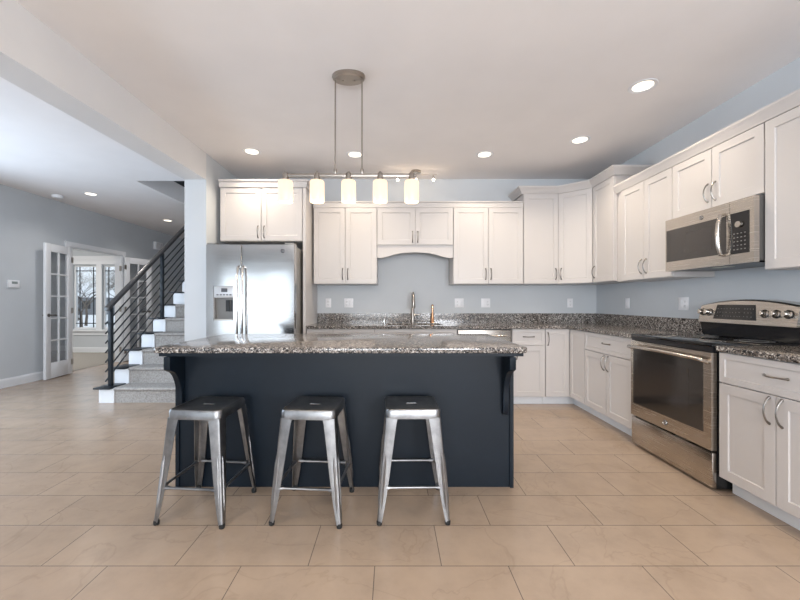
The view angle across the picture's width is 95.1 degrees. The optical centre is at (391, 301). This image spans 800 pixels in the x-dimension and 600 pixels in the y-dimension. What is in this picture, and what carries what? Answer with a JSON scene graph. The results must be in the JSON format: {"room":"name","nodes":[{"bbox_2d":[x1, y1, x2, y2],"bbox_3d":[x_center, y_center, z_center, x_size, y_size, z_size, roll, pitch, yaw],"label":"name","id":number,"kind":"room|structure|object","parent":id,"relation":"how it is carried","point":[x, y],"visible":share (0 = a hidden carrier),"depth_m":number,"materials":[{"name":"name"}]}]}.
{"room":"kitchen","nodes":[
{"label":"kitchen","id":0,"kind":"room"},
{"bbox_2d":[0,184,184,378],"bbox_3d":[-5.395,-0.215,3.200,0.120,2.790,13.000,0,0,0],"label":"wall","id":1,"kind":"structure","parent":0,"point":[28,220],"depth_m":5.56,"materials":[{"name":"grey paint"}]},
{"bbox_2d":[7,280,19,287],"bbox_3d":[-5.322,-0.255,5.148,0.026,0.104,0.150,0,0,0],"label":"thermostat","id":2,"kind":"object","parent":1,"relation":"attached to","point":[10,283],"visible":1,"depth_m":5.14,"materials":[{"name":"white plastic"}]},
{"bbox_2d":[0,371,42,388],"bbox_3d":[-5.328,1.117,1.344,0.014,0.125,9.248,0,0,0],"label":"baseboard","id":3,"kind":"structure","parent":1,"relation":"attached to","point":[17,380],"depth_m":5.25,"materials":[{"name":"white paint"}]},
{"bbox_2d":[42,242,73,379],"bbox_3d":[-5.245,0.139,5.763,0.143,2.058,0.590,0,0,-9],"label":"door","id":4,"kind":"structure","parent":1,"relation":"in","point":[58,368],"depth_m":5.75,"materials":[{"name":"white paint"}]},
{"bbox_2d":[65,241,125,361],"bbox_3d":[-5.383,0.092,6.635,0.145,2.175,1.340,0,0,0],"label":"trim","id":5,"kind":"structure","parent":1,"relation":"attached to","point":[119,255],"depth_m":7.20,"materials":[{"name":"white paint"}]},
{"bbox_2d":[124,257,151,360],"bbox_3d":[-5.206,0.139,7.497,0.143,2.058,0.590,0,0,17],"label":"door","id":6,"kind":"structure","parent":1,"relation":"in","point":[127,260],"depth_m":7.43,"materials":[{"name":"white paint"}]},
{"bbox_2d":[153,241,162,249],"bbox_3d":[-5.307,-1.270,8.310,0.056,0.170,0.260,0,0,0],"label":"door chime","id":7,"kind":"object","parent":1,"relation":"attached to","point":[156,245],"visible":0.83,"depth_m":8.24,"materials":[{"name":"white plastic"}]},
{"bbox_2d":[73,249,114,346],"bbox_3d":[-7.428,-0.215,8.610,3.945,2.790,0.120,0,0,0],"label":"wall","id":8,"kind":"structure","parent":0,"point":[78,340],"depth_m":8.55,"materials":[{"name":"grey paint"}]},
{"bbox_2d":[75,265,95,328],"bbox_3d":[-7.175,-0.115,8.615,0.550,1.490,0.050,0,0,0],"label":"window","id":9,"kind":"structure","parent":8,"relation":"in","point":[76,266],"depth_m":8.60,"materials":[{"name":"white paint"}]},
{"bbox_2d":[73,256,114,334],"bbox_3d":[-7.175,-0.150,8.520,2.190,1.840,0.060,0,0,0],"label":"trim","id":10,"kind":"structure","parent":8,"relation":"attached to","point":[98,260],"depth_m":8.53,"materials":[{"name":"white paint"}]},
{"bbox_2d":[73,347,114,351],"bbox_3d":[-7.418,1.117,8.543,3.925,0.125,0.014,0,0,0],"label":"baseboard","id":11,"kind":"structure","parent":8,"relation":"attached to","point":[75,349],"depth_m":8.54,"materials":[{"name":"white paint"}]},
{"bbox_2d":[104,265,114,328],"bbox_3d":[-6.495,-0.115,8.615,0.550,1.490,0.050,0,0,0],"label":"window","id":12,"kind":"structure","parent":8,"relation":"in","point":[105,266],"depth_m":8.59,"materials":[{"name":"white paint"}]},
{"bbox_2d":[0,0,237,340],"bbox_3d":[-2.127,-0.215,3.200,0.235,2.790,13.000,0,0,0],"label":"wall","id":13,"kind":"structure","parent":0,"point":[34,58],"depth_m":2.75,"materials":[{"name":"paint"}]},
{"bbox_2d":[0,0,799,238],"bbox_3d":[-1.327,-1.745,3.140,8.255,0.270,13.120,0,0,0],"label":"ceiling","id":14,"kind":"structure","parent":0,"point":[446,83],"depth_m":2.71,"materials":[{"name":"white paint"}]},
{"bbox_2d":[51,194,63,198],"bbox_3d":[-5.050,-1.589,5.530,0.144,0.041,0.144,0,0,0],"label":"smoke detector","id":15,"kind":"object","parent":14,"relation":"attached to","point":[56,196],"visible":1,"depth_m":5.49,"materials":[{"name":"white plastic"}]},
{"bbox_2d":[83,192,98,195],"bbox_3d":[-4.490,-1.607,5.456,0.194,0.004,0.194,0,0,0],"label":"recessed light","id":16,"kind":"object","parent":14,"relation":"in","point":[85,193],"visible":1,"depth_m":5.47,"materials":[{"name":"white plastic"}]},
{"bbox_2d":[174,181,184,186],"bbox_3d":[-3.432,-1.946,6.735,0.056,0.129,3.730,0,0,0],"label":"trim","id":17,"kind":"structure","parent":14,"relation":"attached to","point":[182,183],"depth_m":5.92,"materials":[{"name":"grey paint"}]},
{"bbox_2d":[242,148,260,154],"bbox_3d":[-1.500,-1.607,3.915,0.194,0.004,0.194,0,0,0],"label":"recessed light","id":18,"kind":"object","parent":14,"relation":"in","point":[250,151],"visible":1,"depth_m":3.91,"materials":[{"name":"white plastic"}]},
{"bbox_2d":[278,69,418,203],"bbox_3d":[-0.308,-1.160,2.600,1.000,0.900,0.146,0,0,0],"label":"linear pendant","id":19,"kind":"object","parent":14,"relation":"hanging from","point":[347,77],"visible":1,"depth_m":2.57,"materials":[{"name":"white glass"}]},
{"bbox_2d":[346,151,363,157],"bbox_3d":[-0.404,-1.607,3.995,0.194,0.004,0.194,0,0,0],"label":"recessed light","id":20,"kind":"object","parent":14,"relation":"in","point":[352,154],"visible":0.92,"depth_m":3.99,"materials":[{"name":"white plastic"}]},
{"bbox_2d":[396,169,436,180],"bbox_3d":[0.290,-1.546,4.500,0.530,0.128,0.120,0,0,0],"label":"track light","id":21,"kind":"object","parent":14,"relation":"attached to","point":[415,171],"visible":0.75,"depth_m":4.48,"materials":[{"name":"silver metal"}]},
{"bbox_2d":[475,151,493,157],"bbox_3d":[1.010,-1.607,3.995,0.194,0.004,0.194,0,0,0],"label":"recessed light","id":22,"kind":"object","parent":14,"relation":"in","point":[484,154],"visible":1,"depth_m":3.99,"materials":[{"name":"white plastic"}]},
{"bbox_2d":[569,136,590,144],"bbox_3d":[1.868,-1.607,3.637,0.194,0.004,0.194,0,0,0],"label":"recessed light","id":23,"kind":"object","parent":14,"relation":"in","point":[580,139],"visible":1,"depth_m":3.64,"materials":[{"name":"white plastic"}]},
{"bbox_2d":[627,78,658,93],"bbox_3d":[1.870,-1.607,2.728,0.194,0.004,0.194,0,0,0],"label":"recessed light","id":24,"kind":"object","parent":14,"relation":"in","point":[644,85],"visible":1,"depth_m":2.72,"materials":[{"name":"white plastic"}]},
{"bbox_2d":[0,352,799,599],"bbox_3d":[-3.300,1.228,3.140,12.200,0.104,13.120,0,0,0],"label":"floor","id":25,"kind":"structure","parent":0,"point":[589,513],"depth_m":1.91,"materials":[{"name":"beige tile"}]},
{"bbox_2d":[93,280,184,402],"bbox_3d":[-2.861,-0.165,5.972,1.229,2.689,3.444,0,0,0],"label":"staircase","id":26,"kind":"structure","parent":25,"relation":"on","point":[144,379],"depth_m":4.54,"materials":[{"name":"grey carpet"}]},
{"bbox_2d":[104,225,184,386],"bbox_3d":[-3.335,-0.779,5.933,0.090,3.558,3.307,0,0,0],"label":"stair railing","id":27,"kind":"object","parent":26,"relation":"on","point":[109,307],"visible":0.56,"depth_m":4.83,"materials":[{"name":"black metal"}]},
{"bbox_2d":[153,396,256,529],"bbox_3d":[-1.052,0.880,2.105,0.394,0.600,0.393,0,0,5],"label":"bar stool","id":28,"kind":"object","parent":25,"relation":"on","point":[212,411],"visible":1,"depth_m":1.96,"materials":[{"name":"metal"}]},
{"bbox_2d":[206,243,302,336],"bbox_3d":[-1.494,0.278,4.272,0.936,1.805,0.976,0,0,0],"label":"refrigerator","id":29,"kind":"object","parent":25,"relation":"on","point":[251,289],"visible":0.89,"depth_m":3.85,"materials":[{"name":"grey metal"}]},
{"bbox_2d":[220,187,316,333],"bbox_3d":[-1.466,-0.088,4.455,0.978,2.536,0.687,0,0,0],"label":"tall cabinet","id":30,"kind":"object","parent":25,"relation":"on","point":[248,215],"visible":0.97,"depth_m":4.16,"materials":[{"name":"white paint"}]},
{"bbox_2d":[218,179,309,191],"bbox_3d":[-1.452,-1.341,4.459,1.012,0.084,0.678,0,0,0],"label":"crown molding","id":31,"kind":"structure","parent":30,"relation":"attached to","point":[222,182],"depth_m":4.14,"materials":[{"name":"white paint"}]},
{"bbox_2d":[269,396,353,528],"bbox_3d":[-0.443,0.880,2.105,0.394,0.600,0.393,0,0,4],"label":"bar stool","id":32,"kind":"object","parent":25,"relation":"on","point":[301,409],"visible":1,"depth_m":1.96,"materials":[{"name":"metal"}]},
{"bbox_2d":[307,329,333,333],"bbox_3d":[-0.820,0.743,4.460,0.305,0.874,0.677,0,0,0],"label":"base cabinet","id":33,"kind":"object","parent":25,"relation":"on","point":[309,331],"visible":0.02,"depth_m":4.16,"materials":[{"name":"white paint"}]},
{"bbox_2d":[154,334,526,487],"bbox_3d":[-0.307,0.725,2.640,2.235,0.910,0.950,0,0,0],"label":"kitchen island","id":34,"kind":"object","parent":25,"relation":"on","point":[470,377],"visible":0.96,"depth_m":2.33,"materials":[{"name":"blue paint"}]},
{"bbox_2d":[334,329,374,333],"bbox_3d":[-0.431,0.743,4.460,0.468,0.874,0.677,0,0,0],"label":"base cabinet","id":35,"kind":"object","parent":25,"relation":"on","point":[336,331],"visible":0.02,"depth_m":4.16,"materials":[{"name":"white paint"}]},
{"bbox_2d":[376,396,450,525],"bbox_3d":[0.112,0.880,2.122,0.394,0.600,0.393,0,0,-1],"label":"bar stool","id":36,"kind":"object","parent":25,"relation":"on","point":[396,407],"visible":1,"depth_m":1.97,"materials":[{"name":"metal"}]},
{"bbox_2d":[375,329,456,333],"bbox_3d":[0.272,0.743,4.460,0.933,0.874,0.677,0,0,0],"label":"base cabinet","id":37,"kind":"object","parent":25,"relation":"on","point":[377,331],"visible":0.02,"depth_m":4.16,"materials":[{"name":"white paint"}]},
{"bbox_2d":[457,329,510,341],"bbox_3d":[1.051,0.745,4.441,0.612,0.870,0.677,0,0,0],"label":"dishwasher","id":38,"kind":"object","parent":25,"relation":"on","point":[505,334],"visible":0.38,"depth_m":4.15,"materials":[{"name":"silver metal"}]},
{"bbox_2d":[511,329,544,403],"bbox_3d":[1.554,0.743,4.460,0.377,0.874,0.677,0,0,0],"label":"base cabinet","id":39,"kind":"object","parent":25,"relation":"on","point":[529,374],"visible":0.67,"depth_m":4.17,"materials":[{"name":"white paint"}]},
{"bbox_2d":[542,329,592,413],"bbox_3d":[2.212,0.743,4.321,0.934,0.874,0.957,0,0,0],"label":"base cabinet","id":40,"kind":"object","parent":25,"relation":"on","point":[564,348],"visible":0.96,"depth_m":4.16,"materials":[{"name":"white paint"}]},
{"bbox_2d":[585,332,634,435],"bbox_3d":[2.330,0.743,3.452,0.697,0.874,0.776,0,0,0],"label":"base cabinet","id":41,"kind":"object","parent":25,"relation":"on","point":[607,357],"visible":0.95,"depth_m":3.41,"materials":[{"name":"white paint"}]},
{"bbox_2d":[306,313,702,337],"bbox_3d":[0.853,0.226,3.930,3.653,0.156,1.737,0,0,0],"label":"countertop","id":42,"kind":"structure","parent":41,"relation":"on","point":[608,324],"depth_m":4.60,"materials":[{"name":"stone"}]},
{"bbox_2d":[411,292,419,322],"bbox_3d":[0.301,0.070,4.627,0.124,0.399,0.221,0,0,0],"label":"kitchen faucet","id":43,"kind":"object","parent":42,"relation":"on","point":[413,293],"visible":1,"depth_m":4.69,"materials":[{"name":"silver metal"}]},
{"bbox_2d":[431,304,434,322],"bbox_3d":[0.522,0.148,4.687,0.052,0.242,0.107,0,0,0],"label":"soap dispenser","id":44,"kind":"object","parent":42,"relation":"on","point":[432,316],"visible":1,"depth_m":4.70,"materials":[{"name":"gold metal"}]},
{"bbox_2d":[627,300,799,488],"bbox_3d":[2.297,0.574,2.664,0.745,1.183,0.775,0,0,0],"label":"range","id":45,"kind":"object","parent":25,"relation":"on","point":[675,382],"visible":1,"depth_m":2.54,"materials":[{"name":"silver metal"}]},
{"bbox_2d":[631,334,799,346],"bbox_3d":[2.310,0.274,2.664,0.630,0.019,0.775,0,0,0],"label":"cooktop","id":46,"kind":"object","parent":45,"relation":"in","point":[685,340],"depth_m":2.56,"materials":[{"name":"black glass"}]},
{"bbox_2d":[719,352,799,529],"bbox_3d":[2.330,0.743,1.926,0.697,0.874,0.672,0,0,0],"label":"base cabinet","id":47,"kind":"object","parent":25,"relation":"on","point":[759,398],"visible":1,"depth_m":2.01,"materials":[{"name":"white paint"}]},
{"bbox_3d":[2.330,0.743,1.268,0.697,0.874,0.637,0,0,0],"label":"base cabinet","id":48,"kind":"object","parent":25,"relation":"on","visible":0},
{"bbox_2d":[716,346,799,363],"bbox_3d":[2.340,0.226,1.602,0.679,0.156,1.324,0,0,0],"label":"countertop","id":49,"kind":"structure","parent":48,"relation":"on","point":[791,354],"depth_m":2.04,"materials":[{"name":"stone"}]},
{"bbox_2d":[301,179,595,312],"bbox_3d":[0.335,-0.215,4.860,4.690,2.790,0.120,0,0,0],"label":"wall","id":50,"kind":"structure","parent":0,"point":[426,275],"depth_m":4.80,"materials":[{"name":"blue paint"}]},
{"bbox_2d":[326,298,330,306],"bbox_3d":[-0.834,0.013,4.795,0.072,0.118,0.009,0,0,0],"label":"wall plate","id":51,"kind":"object","parent":50,"relation":"attached to","point":[328,300],"visible":1,"depth_m":4.79,"materials":[{"name":"white plastic"}]},
{"bbox_2d":[314,208,377,284],"bbox_3d":[-0.569,-0.713,4.605,0.770,0.985,0.387,0,0,0],"label":"upper cabinet","id":52,"kind":"object","parent":50,"relation":"attached to","point":[345,239],"visible":1,"depth_m":4.46,"materials":[{"name":"white paint"}]},
{"bbox_2d":[344,298,352,306],"bbox_3d":[-0.568,0.013,4.795,0.118,0.118,0.010,0,0,0],"label":"wall plate","id":53,"kind":"object","parent":50,"relation":"attached to","point":[348,302],"visible":1,"depth_m":4.79,"materials":[{"name":"white plastic"}]},
{"bbox_2d":[377,208,452,257],"bbox_3d":[0.281,-0.872,4.605,0.925,0.667,0.387,0,0,0],"label":"upper cabinet","id":54,"kind":"object","parent":50,"relation":"attached to","point":[399,230],"visible":1,"depth_m":4.46,"materials":[{"name":"white paint"}]},
{"bbox_2d":[313,201,523,207],"bbox_3d":[0.321,-1.185,4.481,2.549,0.076,0.096,0,0,0],"label":"crown molding","id":55,"kind":"structure","parent":54,"relation":"attached to","point":[327,204],"depth_m":4.45,"materials":[{"name":"white paint"}]},
{"bbox_2d":[455,298,463,306],"bbox_3d":[0.881,0.013,4.795,0.118,0.118,0.010,0,0,0],"label":"wall plate","id":56,"kind":"object","parent":50,"relation":"attached to","point":[459,302],"visible":1,"depth_m":4.79,"materials":[{"name":"white plastic"}]},
{"bbox_2d":[481,298,489,306],"bbox_3d":[1.228,0.013,4.795,0.118,0.118,0.010,0,0,0],"label":"wall plate","id":57,"kind":"object","parent":50,"relation":"attached to","point":[485,302],"visible":1,"depth_m":4.79,"materials":[{"name":"white plastic"}]},
{"bbox_2d":[449,208,522,284],"bbox_3d":[1.171,-0.713,4.605,0.848,0.985,0.387,0,0,0],"label":"upper cabinet","id":58,"kind":"object","parent":50,"relation":"attached to","point":[487,242],"visible":1,"depth_m":4.46,"materials":[{"name":"white paint"}]},
{"bbox_2d":[515,194,557,284],"bbox_3d":[1.812,-0.801,4.605,0.425,1.163,0.387,0,0,0],"label":"upper cabinet","id":59,"kind":"object","parent":50,"relation":"attached to","point":[540,211],"visible":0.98,"depth_m":4.46,"materials":[{"name":"white paint"}]},
{"bbox_2d":[567,298,572,306],"bbox_3d":[2.334,0.013,4.795,0.072,0.118,0.009,0,0,0],"label":"wall plate","id":60,"kind":"object","parent":50,"relation":"attached to","point":[569,300],"visible":1,"depth_m":4.79,"materials":[{"name":"white plastic"}]},
{"bbox_2d":[508,165,652,200],"bbox_3d":[2.050,-1.357,4.207,1.579,0.081,0.444,0,0,43],"label":"crown molding","id":61,"kind":"structure","parent":50,"relation":"attached to","point":[613,170],"depth_m":4.24,"materials":[{"name":"white paint"}]},
{"bbox_2d":[553,188,616,284],"bbox_3d":[2.350,-0.801,4.503,0.657,1.163,0.591,0,0,0],"label":"upper cabinet","id":62,"kind":"object","parent":50,"relation":"attached to","point":[575,208],"visible":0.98,"depth_m":4.33,"materials":[{"name":"white paint"}]},
{"bbox_2d":[596,57,799,318],"bbox_3d":[2.740,-0.215,0.810,0.120,2.790,8.220,0,0,0],"label":"wall","id":63,"kind":"structure","parent":0,"point":[656,298],"depth_m":3.08,"materials":[{"name":"blue paint"}]},
{"bbox_2d":[591,175,632,282],"bbox_3d":[2.473,-0.801,4.008,0.412,1.163,0.411,0,0,0],"label":"upper cabinet","id":64,"kind":"object","parent":63,"relation":"attached to","point":[605,200],"visible":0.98,"depth_m":3.96,"materials":[{"name":"white paint"}]},
{"bbox_2d":[625,298,629,308],"bbox_3d":[2.675,0.015,4.162,0.010,0.118,0.072,0,0,0],"label":"wall plate","id":65,"kind":"object","parent":63,"relation":"attached to","point":[627,300],"visible":1,"depth_m":4.15,"materials":[{"name":"white plastic"}]},
{"bbox_2d":[618,167,714,281],"bbox_3d":[2.483,-0.695,3.420,0.392,0.970,0.760,0,0,0],"label":"upper cabinet","id":66,"kind":"object","parent":63,"relation":"attached to","point":[644,208],"visible":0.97,"depth_m":3.34,"materials":[{"name":"white paint"}]},
{"bbox_2d":[678,297,688,309],"bbox_3d":[2.675,0.015,3.359,0.010,0.118,0.118,0,0,0],"label":"wall plate","id":67,"kind":"object","parent":63,"relation":"attached to","point":[683,302],"visible":1,"depth_m":3.36,"materials":[{"name":"white plastic"}]},
{"bbox_2d":[672,123,764,218],"bbox_3d":[2.483,-0.931,2.662,0.392,0.498,0.750,0,0,0],"label":"upper cabinet","id":68,"kind":"object","parent":63,"relation":"attached to","point":[733,169],"visible":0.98,"depth_m":2.58,"materials":[{"name":"white paint"}]},
{"bbox_2d":[666,195,764,271],"bbox_3d":[2.442,-0.460,2.661,0.473,0.421,0.742,0,0,0],"label":"microwave","id":69,"kind":"object","parent":68,"relation":"attached to","point":[731,235],"visible":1,"depth_m":2.52,"materials":[{"name":"grey metal"}]},
{"bbox_2d":[733,231,745,249],"bbox_3d":[2.264,-0.397,2.385,0.001,0.110,0.085,0,0,0],"label":"keypad","id":70,"kind":"object","parent":69,"relation":"attached to","point":[739,237],"depth_m":2.38,"materials":[{"name":"grey plastic"}]},
{"bbox_2d":[765,106,799,269],"bbox_3d":[2.483,-0.690,1.902,0.392,0.980,0.764,0,0,0],"label":"upper cabinet","id":71,"kind":"object","parent":63,"relation":"attached to","point":[782,132],"visible":0.96,"depth_m":2.18,"materials":[{"name":"white paint"}]},
{"bbox_2d":[613,89,799,193],"bbox_3d":[2.342,-1.161,2.660,0.104,0.077,2.280,0,0,0],"label":"crown molding","id":72,"kind":"structure","parent":71,"relation":"attached to","point":[790,101],"depth_m":2.57,"materials":[{"name":"white paint"}]},
{"label":"outside","id":73,"kind":"structure","parent":0,"visible":0},
{"bbox_2d":[78,314,114,326],"bbox_3d":[-31.000,1.580,39.950,58.000,0.200,60.100,0,0,0],"label":"snowy ground","id":74,"kind":"structure","parent":73,"point":[90,317],"depth_m":29.28,"materials":[{"name":"white snow"}]},
{"bbox_2d":[78,274,95,320],"bbox_3d":[-24.642,-0.540,29.006,4.633,4.024,3.244,0,0,-15],"label":"bare tree","id":75,"kind":"object","parent":74,"relation":"on","point":[82,274],"visible":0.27,"depth_m":28.54,"materials":[{"name":"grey plant"}]},
{"bbox_2d":[78,282,114,314],"bbox_3d":[-38.200,-0.470,45.000,9.200,3.900,6.600,0,0,-8],"label":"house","id":76,"kind":"structure","parent":74,"relation":"on","point":[90,306],"depth_m":42.49,"materials":[{"name":"grey"}]},
{"bbox_2d":[78,267,114,325],"bbox_3d":[-18.873,-0.613,22.347,5.341,4.177,3.063,0,0,-42],"label":"bare tree","id":77,"kind":"object","parent":74,"relation":"on","point":[89,302],"visible":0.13,"depth_m":22.58,"materials":[{"name":"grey plant"}]},
{"bbox_2d":[78,273,114,326],"bbox_3d":[-14.194,-0.440,16.895,2.924,3.824,4.505,0,0,0],"label":"bare tree","id":78,"kind":"object","parent":74,"relation":"on","point":[86,301],"visible":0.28,"depth_m":16.72,"materials":[{"name":"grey plant"}]},
{"bbox_2d":[91,271,114,296],"bbox_3d":[-14.907,-0.474,20.128,2.842,3.896,4.111,0,0,-29],"label":"bare tree","id":79,"kind":"object","parent":74,"relation":"on","point":[113,272],"visible":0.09,"depth_m":19.92,"materials":[{"name":"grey plant"}]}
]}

